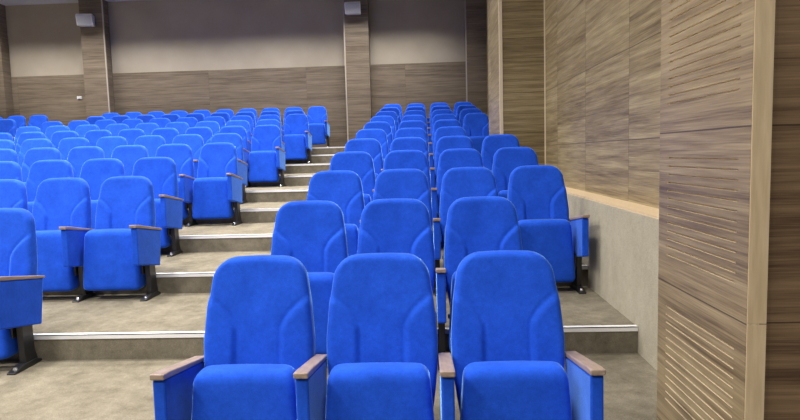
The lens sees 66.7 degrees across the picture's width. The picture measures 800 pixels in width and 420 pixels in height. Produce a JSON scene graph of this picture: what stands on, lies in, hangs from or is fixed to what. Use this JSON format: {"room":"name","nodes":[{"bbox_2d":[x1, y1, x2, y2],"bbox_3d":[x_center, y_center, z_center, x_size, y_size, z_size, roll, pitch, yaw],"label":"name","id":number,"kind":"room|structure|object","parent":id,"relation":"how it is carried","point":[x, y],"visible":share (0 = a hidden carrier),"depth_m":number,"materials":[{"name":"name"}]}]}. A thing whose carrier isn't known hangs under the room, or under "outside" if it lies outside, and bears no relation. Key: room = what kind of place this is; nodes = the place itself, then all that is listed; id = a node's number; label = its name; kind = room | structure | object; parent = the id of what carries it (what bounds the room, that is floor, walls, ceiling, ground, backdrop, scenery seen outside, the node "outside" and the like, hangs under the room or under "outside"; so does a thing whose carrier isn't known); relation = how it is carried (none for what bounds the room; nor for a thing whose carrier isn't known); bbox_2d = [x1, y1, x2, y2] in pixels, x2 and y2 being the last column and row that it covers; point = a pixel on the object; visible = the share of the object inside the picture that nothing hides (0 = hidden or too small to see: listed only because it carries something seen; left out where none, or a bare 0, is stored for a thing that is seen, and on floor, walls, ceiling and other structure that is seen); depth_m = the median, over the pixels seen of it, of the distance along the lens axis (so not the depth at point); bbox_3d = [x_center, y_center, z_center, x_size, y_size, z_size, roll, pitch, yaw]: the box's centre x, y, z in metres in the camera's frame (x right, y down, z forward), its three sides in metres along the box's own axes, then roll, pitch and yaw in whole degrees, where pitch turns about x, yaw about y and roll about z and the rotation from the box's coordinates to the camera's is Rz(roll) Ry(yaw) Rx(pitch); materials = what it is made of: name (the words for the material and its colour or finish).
{"room":"lecture hall","nodes":[
{"label":"lecture hall","id":0,"kind":"room"},
{"bbox_2d":[0,4,13,118],"bbox_3d":[-9.972,-3.145,14.918,0.700,3.690,0.280,-1,5,3],"label":"pillar","id":1,"kind":"structure","parent":0,"point":[6,97],"depth_m":14.84,"materials":[{"name":"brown wood"}]},
{"bbox_2d":[0,0,138,5],"bbox_3d":[-3.679,-4.415,5.553,16.038,0.200,18.550,-1,5,3],"label":"ceiling","id":2,"kind":"structure","parent":0,"point":[3,2],"depth_m":14.67,"materials":[{"name":"grey paint"}]},
{"bbox_2d":[78,0,114,117],"bbox_3d":[-7.333,-3.206,14.796,0.584,3.690,0.288,-1,5,3],"label":"pillar","id":3,"kind":"structure","parent":0,"point":[95,41],"depth_m":14.64,"materials":[{"name":"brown wood"}]},
{"bbox_2d":[75,14,94,26],"bbox_3d":[-7.443,-4.493,14.405,0.370,0.268,0.283,-2,5,-5],"label":"loudspeaker","id":4,"kind":"object","parent":3,"relation":"attached to","point":[82,20],"visible":1,"depth_m":14.30,"materials":[{"name":"white plastic"}]},
{"bbox_2d":[76,16,91,24],"bbox_3d":[-7.432,-4.464,14.301,0.320,0.200,0.070,-2,5,-5],"label":"grille","id":5,"kind":"object","parent":4,"relation":"attached to","point":[80,20],"depth_m":14.30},
{"bbox_2d":[5,0,465,76],"bbox_3d":[-4.214,-2.440,14.990,14.038,5.420,0.180,-1,5,3],"label":"wall","id":6,"kind":"structure","parent":0,"point":[146,35],"depth_m":14.73,"materials":[{"name":"beige paint"}]},
{"bbox_2d":[11,62,465,146],"bbox_3d":[-4.368,-2.432,14.897,13.138,1.970,0.020,-1,5,3],"label":"wall panel","id":7,"kind":"object","parent":6,"relation":"attached to","point":[54,97],"depth_m":14.82,"materials":[{"name":"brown wood"}]},
{"bbox_2d":[0,148,656,419],"bbox_3d":[-4.759,0.346,6.039,13.616,1.930,18.550,-1,5,3],"label":"floor","id":8,"kind":"structure","parent":0,"point":[74,379],"depth_m":3.93,"materials":[{"name":"beige carpet"}]},
{"bbox_2d":[0,140,15,151],"bbox_3d":[-5.746,-0.504,8.573,0.553,0.985,0.560,-1,5,3],"label":"chair","id":9,"kind":"object","parent":8,"relation":"on","point":[4,144],"visible":0.19,"depth_m":8.72,"materials":[{"name":"blue fabric"}]},
{"bbox_2d":[0,119,16,141],"bbox_3d":[-8.726,-1.510,13.311,0.553,0.985,0.560,-1,5,3],"label":"chair","id":10,"kind":"object","parent":8,"relation":"on","point":[6,125],"visible":0.46,"depth_m":13.46,"materials":[{"name":"blue fabric"}]},
{"bbox_2d":[0,149,17,162],"bbox_3d":[-4.962,-0.253,7.387,0.553,0.985,0.560,-1,5,3],"label":"chair","id":11,"kind":"object","parent":8,"relation":"on","point":[5,154],"visible":0.2,"depth_m":7.54,"materials":[{"name":"blue fabric"}]},
{"bbox_2d":[0,161,21,181],"bbox_3d":[-4.177,-0.003,6.201,0.553,0.985,0.560,-1,5,3],"label":"chair","id":12,"kind":"object","parent":8,"relation":"on","point":[8,169],"visible":0.16,"depth_m":6.35,"materials":[{"name":"blue fabric"}]},
{"bbox_2d":[0,179,27,209],"bbox_3d":[-3.393,0.248,5.015,0.553,0.985,0.560,-1,5,3],"label":"chair","id":13,"kind":"object","parent":8,"relation":"on","point":[13,192],"visible":0.37,"depth_m":5.16,"materials":[{"name":"blue fabric"}]},
{"bbox_2d":[8,116,25,129],"bbox_3d":[-9.233,-1.767,14.485,0.553,0.985,0.560,-1,5,3],"label":"chair","id":14,"kind":"object","parent":8,"relation":"on","point":[20,121],"visible":0.3,"depth_m":14.63,"materials":[{"name":"blue fabric"}]},
{"bbox_2d":[0,208,44,374],"bbox_3d":[-2.608,0.499,3.829,0.553,0.985,0.560,-1,5,3],"label":"chair","id":15,"kind":"object","parent":8,"relation":"on","point":[21,288],"visible":1,"depth_m":3.86,"materials":[{"name":"blue fabric"}]},
{"bbox_2d":[14,126,40,150],"bbox_3d":[-6.791,-1.017,10.922,0.611,0.985,0.560,-1,5,2],"label":"chair","id":16,"kind":"object","parent":8,"relation":"on","point":[20,130],"visible":0.17,"depth_m":11.08,"materials":[{"name":"blue fabric"}]},
{"bbox_2d":[16,132,45,155],"bbox_3d":[-5.978,-0.767,9.735,0.553,0.985,0.560,-1,5,2],"label":"chair","id":17,"kind":"object","parent":8,"relation":"on","point":[24,136],"visible":0.17,"depth_m":9.89,"materials":[{"name":"blue fabric"}]},
{"bbox_2d":[18,138,52,168],"bbox_3d":[-5.193,-0.516,8.549,0.553,0.985,0.560,-1,5,3],"label":"chair","id":18,"kind":"object","parent":8,"relation":"on","point":[28,144],"visible":0.16,"depth_m":8.70,"materials":[{"name":"blue fabric"}]},
{"bbox_2d":[28,115,47,128],"bbox_3d":[-8.681,-1.780,14.460,0.553,0.985,0.560,-1,5,3],"label":"chair","id":19,"kind":"object","parent":8,"relation":"on","point":[35,120],"visible":0.35,"depth_m":14.61,"materials":[{"name":"blue fabric"}]},
{"bbox_2d":[21,147,60,185],"bbox_3d":[-4.409,-0.266,7.363,0.553,0.985,0.560,-1,5,3],"label":"chair","id":20,"kind":"object","parent":8,"relation":"on","point":[32,155],"visible":0.24,"depth_m":7.51,"materials":[{"name":"blue fabric"}]},
{"bbox_2d":[26,160,72,213],"bbox_3d":[-3.624,-0.015,6.177,0.553,0.985,0.560,-1,5,2],"label":"chair","id":21,"kind":"object","parent":8,"relation":"on","point":[41,170],"visible":0.33,"depth_m":6.33,"materials":[{"name":"blue fabric"}]},
{"bbox_2d":[40,121,62,133],"bbox_3d":[-7.022,-1.280,12.084,0.611,0.985,0.560,-1,5,3],"label":"chair","id":22,"kind":"object","parent":8,"relation":"on","point":[45,125],"visible":0.13,"depth_m":12.24,"materials":[{"name":"blue fabric"}]},
{"bbox_2d":[45,125,69,140],"bbox_3d":[-6.209,-1.031,10.897,0.553,0.985,0.560,-1,5,2],"label":"chair","id":23,"kind":"object","parent":8,"relation":"on","point":[50,130],"visible":0.22,"depth_m":11.05,"materials":[{"name":"blue fabric"}]},
{"bbox_2d":[32,177,95,302],"bbox_3d":[-2.840,0.235,4.990,0.553,0.985,0.560,-1,5,3],"label":"chair","id":24,"kind":"object","parent":8,"relation":"on","point":[61,211],"visible":0.8,"depth_m":4.95,"materials":[{"name":"blue fabric"}]},
{"bbox_2d":[51,131,78,148],"bbox_3d":[-5.425,-0.780,9.710,0.553,0.985,0.560,-1,5,3],"label":"chair","id":25,"kind":"object","parent":8,"relation":"on","point":[57,136],"visible":0.16,"depth_m":9.87,"materials":[{"name":"blue fabric"}]},
{"bbox_2d":[58,137,89,160],"bbox_3d":[-4.640,-0.529,8.524,0.553,0.985,0.560,-1,5,3],"label":"chair","id":26,"kind":"object","parent":8,"relation":"on","point":[65,145],"visible":0.17,"depth_m":8.68,"materials":[{"name":"blue fabric"}]},
{"bbox_2d":[68,120,89,130],"bbox_3d":[-6.441,-1.294,12.058,0.553,0.985,0.560,-1,5,2],"label":"chair","id":27,"kind":"object","parent":8,"relation":"on","point":[72,125],"visible":0.13,"depth_m":12.21,"materials":[{"name":"blue fabric"}]},
{"bbox_2d":[67,146,104,177],"bbox_3d":[-3.856,-0.279,7.338,0.553,0.985,0.560,-1,5,3],"label":"chair","id":28,"kind":"object","parent":8,"relation":"on","point":[77,156],"visible":0.22,"depth_m":7.49,"materials":[{"name":"blue fabric"}]},
{"bbox_2d":[75,125,99,137],"bbox_3d":[-5.656,-1.043,10.872,0.553,0.985,0.560,-1,5,2],"label":"chair","id":29,"kind":"object","parent":8,"relation":"on","point":[81,130],"visible":0.17,"depth_m":11.03,"materials":[{"name":"blue fabric"}]},
{"bbox_2d":[84,130,111,145],"bbox_3d":[-4.872,-0.793,9.686,0.553,0.985,0.560,-1,5,3],"label":"chair","id":30,"kind":"object","parent":8,"relation":"on","point":[92,136],"visible":0.13,"depth_m":9.84,"materials":[{"name":"blue fabric"}]},
{"bbox_2d":[79,158,124,228],"bbox_3d":[-3.071,-0.028,6.152,0.553,0.985,0.560,-1,5,3],"label":"chair","id":31,"kind":"object","parent":8,"relation":"on","point":[94,172],"visible":0.34,"depth_m":6.30,"materials":[{"name":"blue fabric"}]},
{"bbox_2d":[95,120,116,129],"bbox_3d":[-5.888,-1.307,12.033,0.553,0.985,0.560,-1,5,3],"label":"chair","id":32,"kind":"object","parent":8,"relation":"on","point":[101,124],"visible":0.16,"depth_m":12.19,"materials":[{"name":"blue fabric"}]},
{"bbox_2d":[96,136,127,157],"bbox_3d":[-4.087,-0.542,8.500,0.553,0.985,0.560,-1,5,3],"label":"chair","id":33,"kind":"object","parent":8,"relation":"on","point":[108,144],"visible":0.27,"depth_m":8.65,"materials":[{"name":"blue fabric"}]},
{"bbox_2d":[105,124,128,135],"bbox_3d":[-5.103,-1.056,10.847,0.553,0.985,0.560,-1,5,3],"label":"chair","id":34,"kind":"object","parent":8,"relation":"on","point":[114,129],"visible":0.23,"depth_m":11.00,"materials":[{"name":"blue fabric"}]},
{"bbox_2d":[83,176,161,300],"bbox_3d":[-2.287,0.222,4.966,0.553,0.985,0.560,-1,5,3],"label":"chair","id":35,"kind":"object","parent":8,"relation":"on","point":[122,252],"visible":1,"depth_m":4.87,"materials":[{"name":"blue fabric"}]},
{"bbox_2d":[111,145,147,175],"bbox_3d":[-3.303,-0.292,7.314,0.553,0.985,0.560,-1,5,3],"label":"chair","id":36,"kind":"object","parent":8,"relation":"on","point":[128,155],"visible":0.18,"depth_m":7.46,"materials":[{"name":"blue fabric"}]},
{"bbox_2d":[118,129,144,144],"bbox_3d":[-4.319,-0.806,9.661,0.553,0.985,0.560,-1,5,3],"label":"chair","id":37,"kind":"object","parent":8,"relation":"on","point":[130,135],"visible":0.16,"depth_m":9.81,"materials":[{"name":"blue fabric"}]},
{"bbox_2d":[122,119,142,128],"bbox_3d":[-5.335,-1.320,12.009,0.553,0.985,0.560,-1,5,2],"label":"chair","id":38,"kind":"object","parent":8,"relation":"on","point":[131,123],"visible":0.12,"depth_m":12.16,"materials":[{"name":"blue fabric"}]},
{"bbox_2d":[135,123,158,134],"bbox_3d":[-4.550,-1.069,10.823,0.553,0.985,0.560,-1,5,3],"label":"chair","id":39,"kind":"object","parent":8,"relation":"on","point":[148,128],"visible":0.16,"depth_m":10.98,"materials":[{"name":"blue fabric"}]},
{"bbox_2d":[134,135,165,156],"bbox_3d":[-3.534,-0.555,8.475,0.553,0.985,0.560,-1,5,3],"label":"chair","id":40,"kind":"object","parent":8,"relation":"on","point":[151,143],"visible":0.15,"depth_m":8.63,"materials":[{"name":"blue fabric"}]},
{"bbox_2d":[132,157,183,256],"bbox_3d":[-2.518,-0.041,6.127,0.553,0.985,0.560,-1,5,3],"label":"chair","id":41,"kind":"object","parent":8,"relation":"on","point":[161,171],"visible":0.63,"depth_m":6.22,"materials":[{"name":"blue fabric"}]},
{"bbox_2d":[149,118,169,127],"bbox_3d":[-4.782,-1.333,11.984,0.553,0.985,0.560,-1,5,3],"label":"chair","id":42,"kind":"object","parent":8,"relation":"on","point":[162,122],"visible":0.09,"depth_m":12.14,"materials":[{"name":"blue fabric"}]},
{"bbox_2d":[151,128,178,143],"bbox_3d":[-3.766,-0.819,9.636,0.553,0.985,0.560,-1,5,2],"label":"chair","id":43,"kind":"object","parent":8,"relation":"on","point":[168,134],"visible":0.17,"depth_m":9.79,"materials":[{"name":"blue fabric"}]},
{"bbox_2d":[155,144,197,226],"bbox_3d":[-2.750,-0.304,7.289,0.553,0.985,0.560,-1,5,3],"label":"chair","id":44,"kind":"object","parent":8,"relation":"on","point":[181,154],"visible":0.5,"depth_m":7.39,"materials":[{"name":"blue fabric"}]},
{"bbox_2d":[165,122,188,134],"bbox_3d":[-3.997,-1.082,10.798,0.553,0.985,0.560,-1,5,3],"label":"chair","id":45,"kind":"object","parent":8,"relation":"on","point":[181,127],"visible":0.2,"depth_m":10.95,"materials":[{"name":"blue fabric"}]},
{"bbox_2d":[176,117,197,127],"bbox_3d":[-4.229,-1.345,11.960,0.553,0.985,0.560,-1,5,2],"label":"chair","id":46,"kind":"object","parent":8,"relation":"on","point":[191,121],"visible":0.16,"depth_m":12.12,"materials":[{"name":"blue fabric"}]},
{"bbox_2d":[172,134,203,177],"bbox_3d":[-2.981,-0.568,8.450,0.553,0.985,0.560,-1,5,3],"label":"chair","id":47,"kind":"object","parent":8,"relation":"on","point":[195,141],"visible":0.26,"depth_m":8.60,"materials":[{"name":"blue fabric"}]},
{"bbox_2d":[185,127,212,144],"bbox_3d":[-3.213,-0.831,9.612,0.553,0.985,0.560,-1,5,3],"label":"chair","id":48,"kind":"object","parent":8,"relation":"on","point":[206,133],"visible":0.24,"depth_m":9.77,"materials":[{"name":"blue fabric"}]},
{"bbox_2d":[195,121,219,135],"bbox_3d":[-3.444,-1.095,10.773,0.553,0.985,0.560,-1,5,3],"label":"chair","id":49,"kind":"object","parent":8,"relation":"on","point":[214,126],"visible":0.17,"depth_m":10.93,"materials":[{"name":"blue fabric"}]},
{"bbox_2d":[203,116,225,128],"bbox_3d":[-3.676,-1.358,11.935,0.553,0.985,0.560,-1,5,2],"label":"chair","id":50,"kind":"object","parent":8,"relation":"on","point":[220,120],"visible":0.21,"depth_m":12.09,"materials":[{"name":"blue fabric"}]},
{"bbox_2d":[192,142,242,225],"bbox_3d":[-2.197,-0.317,7.264,0.553,0.985,0.560,-1,5,3],"label":"chair","id":51,"kind":"object","parent":8,"relation":"on","point":[217,187],"visible":1,"depth_m":7.16,"materials":[{"name":"blue fabric"}]},
{"bbox_2d":[211,133,247,203],"bbox_3d":[-2.429,-0.581,8.426,0.553,0.985,0.560,-1,5,2],"label":"chair","id":52,"kind":"object","parent":8,"relation":"on","point":[235,139],"visible":0.27,"depth_m":8.55,"materials":[{"name":"blue fabric"}]},
{"bbox_2d":[219,126,250,187],"bbox_3d":[-2.660,-0.844,9.587,0.553,0.985,0.560,-1,5,3],"label":"chair","id":53,"kind":"object","parent":8,"relation":"on","point":[240,130],"visible":0.27,"depth_m":9.72,"materials":[{"name":"blue fabric"}]},
{"bbox_2d":[149,255,326,419],"bbox_3d":[-0.636,0.722,2.590,0.611,0.985,0.560,-1,5,3],"label":"chair","id":54,"kind":"object","parent":8,"relation":"on","point":[259,361],"visible":1,"depth_m":2.69,"materials":[{"name":"blue fabric"}]},
{"bbox_2d":[226,120,250,151],"bbox_3d":[-2.892,-1.108,10.749,0.553,0.985,0.560,-1,5,3],"label":"chair","id":55,"kind":"object","parent":8,"relation":"on","point":[244,123],"visible":0.22,"depth_m":10.90,"materials":[{"name":"blue fabric"}]},
{"bbox_2d":[231,115,253,140],"bbox_3d":[-3.123,-1.371,11.910,0.553,0.985,0.560,-1,5,3],"label":"chair","id":56,"kind":"object","parent":8,"relation":"on","point":[242,117],"visible":0.19,"depth_m":12.06,"materials":[{"name":"blue fabric"}]},
{"bbox_2d":[248,125,285,186],"bbox_3d":[-2.107,-0.857,9.563,0.553,0.985,0.560,-1,5,2],"label":"chair","id":57,"kind":"object","parent":8,"relation":"on","point":[267,155],"visible":1,"depth_m":9.46,"materials":[{"name":"blue fabric"}]},
{"bbox_2d":[256,119,284,173],"bbox_3d":[-2.339,-1.121,10.724,0.553,0.985,0.560,-1,5,3],"label":"chair","id":58,"kind":"object","parent":8,"relation":"on","point":[263,121],"visible":0.17,"depth_m":10.88,"materials":[{"name":"blue fabric"}]},
{"bbox_2d":[246,189,307,192],"bbox_3d":[-4.833,-0.196,8.661,12.278,0.029,0.040,-1,5,3],"label":"step nosing","id":59,"kind":"structure","parent":8,"relation":"on","point":[287,190],"depth_m":8.50,"materials":[{"name":"metal"}]},
{"bbox_2d":[283,114,311,163],"bbox_3d":[-2.017,-1.397,11.861,0.553,0.985,0.560,-1,5,2],"label":"chair","id":60,"kind":"object","parent":8,"relation":"on","point":[297,139],"visible":0.98,"depth_m":11.76,"materials":[{"name":"blue fabric"}]},
{"bbox_2d":[179,230,432,238],"bbox_3d":[-4.746,0.340,6.355,12.632,0.029,0.040,-1,5,3],"label":"step nosing","id":61,"kind":"structure","parent":8,"relation":"on","point":[239,235],"depth_m":6.20,"materials":[{"name":"metal"}]},
{"bbox_2d":[271,200,347,354],"bbox_3d":[-0.583,0.452,3.739,0.611,0.985,0.560,-1,5,3],"label":"chair","id":62,"kind":"object","parent":8,"relation":"on","point":[312,232],"visible":0.49,"depth_m":3.87,"materials":[{"name":"blue fabric"}]},
{"bbox_2d":[307,106,329,146],"bbox_3d":[-1.927,-1.937,14.159,0.553,0.985,0.560,-1,5,2],"label":"chair","id":63,"kind":"object","parent":8,"relation":"on","point":[319,127],"visible":0.84,"depth_m":14.08,"materials":[{"name":"blue fabric"}]},
{"bbox_2d":[33,325,637,339],"bbox_3d":[-4.836,0.879,4.056,12.632,0.029,0.040,-1,5,3],"label":"step nosing","id":64,"kind":"structure","parent":8,"relation":"on","point":[589,328],"depth_m":3.89,"materials":[{"name":"metal"}]},
{"bbox_2d":[307,170,364,255],"bbox_3d":[-0.538,0.182,4.888,0.611,0.985,0.560,-1,5,2],"label":"chair","id":65,"kind":"object","parent":8,"relation":"on","point":[343,188],"visible":0.42,"depth_m":5.03,"materials":[{"name":"blue fabric"}]},
{"bbox_2d":[329,151,375,205],"bbox_3d":[-0.493,-0.088,6.037,0.611,0.985,0.560,-1,5,3],"label":"chair","id":66,"kind":"object","parent":8,"relation":"on","point":[359,162],"visible":0.38,"depth_m":6.18,"materials":[{"name":"blue fabric"}]},
{"bbox_2d":[344,138,383,177],"bbox_3d":[-0.448,-0.358,7.186,0.611,0.985,0.560,-1,5,3],"label":"chair","id":67,"kind":"object","parent":8,"relation":"on","point":[372,146],"visible":0.27,"depth_m":7.33,"materials":[{"name":"blue fabric"}]},
{"bbox_2d":[355,129,388,165],"bbox_3d":[-0.403,-0.628,8.335,0.611,0.985,0.560,-1,5,2],"label":"chair","id":68,"kind":"object","parent":8,"relation":"on","point":[380,135],"visible":0.24,"depth_m":8.48,"materials":[{"name":"blue fabric"}]},
{"bbox_2d":[156,265,587,276],"bbox_3d":[-4.791,0.609,5.205,12.632,0.029,0.040,-1,5,3],"label":"step nosing","id":69,"kind":"structure","parent":8,"relation":"on","point":[187,274],"depth_m":5.05,"materials":[{"name":"metal"}]},
{"bbox_2d":[364,121,392,151],"bbox_3d":[-0.358,-0.898,9.485,0.611,0.985,0.560,-1,5,3],"label":"chair","id":70,"kind":"object","parent":8,"relation":"on","point":[383,125],"visible":0.21,"depth_m":9.63,"materials":[{"name":"blue fabric"}]},
{"bbox_2d":[370,116,395,139],"bbox_3d":[-0.314,-1.168,10.634,0.611,0.985,0.560,-1,5,2],"label":"chair","id":71,"kind":"object","parent":8,"relation":"on","point":[389,119],"visible":0.19,"depth_m":10.78,"materials":[{"name":"blue fabric"}]},
{"bbox_2d":[375,111,398,131],"bbox_3d":[-0.269,-1.438,11.783,0.611,0.985,0.560,-1,5,3],"label":"chair","id":72,"kind":"object","parent":8,"relation":"on","point":[393,114],"visible":0.18,"depth_m":11.94,"materials":[{"name":"blue fabric"}]},
{"bbox_2d":[325,253,454,419],"bbox_3d":[-0.054,0.708,2.564,0.553,0.985,0.560,-1,5,3],"label":"chair","id":73,"kind":"object","parent":8,"relation":"on","point":[383,355],"visible":1,"depth_m":2.67,"materials":[{"name":"blue fabric"}]},
{"bbox_2d":[357,198,446,369],"bbox_3d":[-0.001,0.438,3.713,0.553,0.985,0.560,-1,5,3],"label":"chair","id":74,"kind":"object","parent":8,"relation":"on","point":[393,225],"visible":0.38,"depth_m":3.85,"materials":[{"name":"blue fabric"}]},
{"bbox_2d":[373,169,440,295],"bbox_3d":[0.044,0.168,4.862,0.553,0.985,0.560,-1,5,2],"label":"chair","id":75,"kind":"object","parent":8,"relation":"on","point":[390,183],"visible":0.37,"depth_m":5.01,"materials":[{"name":"blue fabric"}]},
{"bbox_2d":[383,150,436,223],"bbox_3d":[0.089,-0.102,6.011,0.553,0.985,0.560,-1,5,3],"label":"chair","id":76,"kind":"object","parent":8,"relation":"on","point":[397,159],"visible":0.24,"depth_m":6.16,"materials":[{"name":"blue fabric"}]},
{"bbox_2d":[390,137,434,205],"bbox_3d":[0.133,-0.371,7.160,0.553,0.985,0.560,-1,5,2],"label":"chair","id":77,"kind":"object","parent":8,"relation":"on","point":[402,143],"visible":0.21,"depth_m":7.31,"materials":[{"name":"blue fabric"}]},
{"bbox_2d":[395,128,432,167],"bbox_3d":[0.178,-0.641,8.309,0.553,0.985,0.560,-1,5,3],"label":"chair","id":78,"kind":"object","parent":8,"relation":"on","point":[403,132],"visible":0.25,"depth_m":8.46,"materials":[{"name":"blue fabric"}]},
{"bbox_2d":[398,120,431,152],"bbox_3d":[0.223,-0.911,9.459,0.553,0.985,0.560,-1,5,2],"label":"chair","id":79,"kind":"object","parent":8,"relation":"on","point":[412,123],"visible":0.2,"depth_m":9.61,"materials":[{"name":"blue fabric"}]},
{"bbox_2d":[401,115,430,149],"bbox_3d":[0.268,-1.181,10.608,0.553,0.985,0.560,-1,5,3],"label":"chair","id":80,"kind":"object","parent":8,"relation":"on","point":[406,117],"visible":0.21,"depth_m":10.76,"materials":[{"name":"blue fabric"}]},
{"bbox_2d":[403,110,429,133],"bbox_3d":[0.313,-1.451,11.757,0.553,0.985,0.560,-1,5,3],"label":"chair","id":81,"kind":"object","parent":8,"relation":"on","point":[410,112],"visible":0.2,"depth_m":11.91,"materials":[{"name":"blue fabric"}]},
{"bbox_2d":[431,114,456,163],"bbox_3d":[0.821,-1.194,10.583,0.553,0.985,0.560,-1,5,3],"label":"chair","id":82,"kind":"object","parent":8,"relation":"on","point":[438,116],"visible":0.21,"depth_m":10.74,"materials":[{"name":"blue fabric"}]},
{"bbox_2d":[432,119,460,165],"bbox_3d":[0.776,-0.924,9.434,0.553,0.985,0.560,-1,5,2],"label":"chair","id":83,"kind":"object","parent":8,"relation":"on","point":[446,122],"visible":0.2,"depth_m":9.59,"materials":[{"name":"blue fabric"}]},
{"bbox_2d":[433,126,465,187],"bbox_3d":[0.731,-0.654,8.285,0.553,0.985,0.560,-1,5,3],"label":"chair","id":84,"kind":"object","parent":8,"relation":"on","point":[440,132],"visible":0.2,"depth_m":8.44,"materials":[{"name":"blue fabric"}]},
{"bbox_2d":[434,136,473,212],"bbox_3d":[0.686,-0.384,7.136,0.553,0.985,0.560,-1,5,2],"label":"chair","id":85,"kind":"object","parent":8,"relation":"on","point":[445,142],"visible":0.26,"depth_m":7.29,"materials":[{"name":"blue fabric"}]},
{"bbox_2d":[436,148,483,241],"bbox_3d":[0.641,-0.115,5.987,0.553,0.985,0.560,-1,5,3],"label":"chair","id":86,"kind":"object","parent":8,"relation":"on","point":[460,157],"visible":0.3,"depth_m":6.14,"materials":[{"name":"blue fabric"}]},
{"bbox_2d":[439,167,497,267],"bbox_3d":[0.597,0.155,4.837,0.553,0.985,0.560,-1,5,2],"label":"chair","id":87,"kind":"object","parent":8,"relation":"on","point":[459,182],"visible":0.34,"depth_m":4.98,"materials":[{"name":"blue fabric"}]},
{"bbox_2d":[459,108,481,127],"bbox_3d":[1.419,-1.477,11.708,0.553,0.985,0.560,-1,5,3],"label":"chair","id":88,"kind":"object","parent":8,"relation":"on","point":[463,112],"visible":0.18,"depth_m":11.86,"materials":[{"name":"blue fabric"}]},
{"bbox_2d":[463,113,488,153],"bbox_3d":[1.374,-1.207,10.559,0.553,0.985,0.560,-1,5,3],"label":"chair","id":89,"kind":"object","parent":8,"relation":"on","point":[475,125],"visible":0.51,"depth_m":10.69,"materials":[{"name":"blue fabric"}]},
{"bbox_2d":[444,196,522,350],"bbox_3d":[0.552,0.425,3.688,0.553,0.985,0.560,-1,5,3],"label":"chair","id":90,"kind":"object","parent":8,"relation":"on","point":[478,223],"visible":0.44,"depth_m":3.83,"materials":[{"name":"blue fabric"}]},
{"bbox_2d":[481,134,519,171],"bbox_3d":[1.239,-0.397,7.111,0.553,0.985,0.560,-1,5,2],"label":"chair","id":91,"kind":"object","parent":8,"relation":"on","point":[491,144],"visible":0.22,"depth_m":7.26,"materials":[{"name":"blue fabric"}]},
{"bbox_2d":[492,147,538,198],"bbox_3d":[1.194,-0.127,5.962,0.553,0.985,0.560,-1,5,3],"label":"chair","id":92,"kind":"object","parent":8,"relation":"on","point":[506,159],"visible":0.3,"depth_m":6.11,"materials":[{"name":"blue fabric"}]},
{"bbox_2d":[451,250,605,419],"bbox_3d":[0.499,0.695,2.539,0.553,0.985,0.560,-1,5,3],"label":"chair","id":93,"kind":"object","parent":8,"relation":"on","point":[510,358],"visible":0.98,"depth_m":2.65,"materials":[{"name":"blue fabric"}]},
{"bbox_2d":[507,165,589,293],"bbox_3d":[1.149,0.142,4.813,0.553,0.985,0.560,-1,5,3],"label":"chair","id":94,"kind":"object","parent":8,"relation":"on","point":[538,194],"visible":0.8,"depth_m":4.76,"materials":[{"name":"blue fabric"}]},
{"bbox_2d":[343,0,371,141],"bbox_3d":[-1.005,-3.353,14.515,0.584,3.690,0.288,-1,5,3],"label":"pillar","id":95,"kind":"structure","parent":0,"point":[356,27],"depth_m":14.38,"materials":[{"name":"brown wood"}]},
{"bbox_2d":[344,1,360,14],"bbox_3d":[-1.092,-4.680,14.117,0.370,0.268,0.283,-1,5,3],"label":"loudspeaker","id":96,"kind":"object","parent":95,"relation":"attached to","point":[354,7],"visible":1,"depth_m":14.01,"materials":[{"name":"white plastic"}]},
{"bbox_2d":[345,3,359,12],"bbox_3d":[-1.096,-4.651,14.012,0.320,0.200,0.070,-1,5,3],"label":"grille","id":97,"kind":"object","parent":96,"relation":"attached to","point":[349,7],"depth_m":14.00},
{"bbox_2d":[464,0,487,115],"bbox_3d":[1.831,-3.419,14.388,0.564,3.690,0.288,-1,5,3],"label":"pillar","id":98,"kind":"structure","parent":0,"point":[475,10],"depth_m":14.23,"materials":[{"name":"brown wood"}]},
{"bbox_2d":[487,0,545,164],"bbox_3d":[1.566,-1.969,8.103,0.657,5.420,1.442,-1,5,3],"label":"column","id":99,"kind":"structure","parent":0,"point":[516,28],"depth_m":7.44,"materials":[{"name":"brown wood"}]},
{"bbox_2d":[486,0,661,208],"bbox_3d":[1.904,-2.440,8.539,0.200,4.580,12.100,-1,5,3],"label":"wall","id":100,"kind":"structure","parent":0,"point":[603,57],"depth_m":4.98,"materials":[{"name":"brown wood"}]},
{"bbox_2d":[566,187,658,218],"bbox_3d":[1.617,-0.117,5.147,0.179,0.012,4.800,-1,5,3],"label":"trim","id":101,"kind":"structure","parent":100,"relation":"attached to","point":[649,211],"depth_m":4.35,"materials":[{"name":"brown wood"}]},
{"bbox_2d":[567,194,658,369],"bbox_3d":[1.726,0.448,5.195,0.391,1.128,4.800,-1,5,3],"label":"dado","id":102,"kind":"object","parent":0,"point":[622,260],"visible":0.08,"depth_m":3.95,"materials":[{"name":"paint"}]},
{"bbox_2d":[657,0,758,419],"bbox_3d":[1.137,-1.472,2.234,0.040,5.320,0.768,-1,5,3],"label":"panel","id":103,"kind":"object","parent":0,"point":[707,46],"visible":1,"depth_m":2.31,"materials":[{"name":"brown wood"}]},
{"bbox_2d":[764,0,799,419],"bbox_3d":[2.706,-1.459,2.173,3.120,5.420,0.740,-1,5,3],"label":"wall","id":104,"kind":"structure","parent":0,"point":[782,358],"depth_m":2.00,"materials":[{"name":"brown laminate"}]},
{"bbox_2d":[745,0,775,419],"bbox_3d":[1.134,-1.437,1.855,0.061,5.320,0.012,-1,5,3],"label":"trim","id":105,"kind":"structure","parent":104,"relation":"attached to","point":[764,9],"depth_m":1.98,"materials":[{"name":"brown wood"}]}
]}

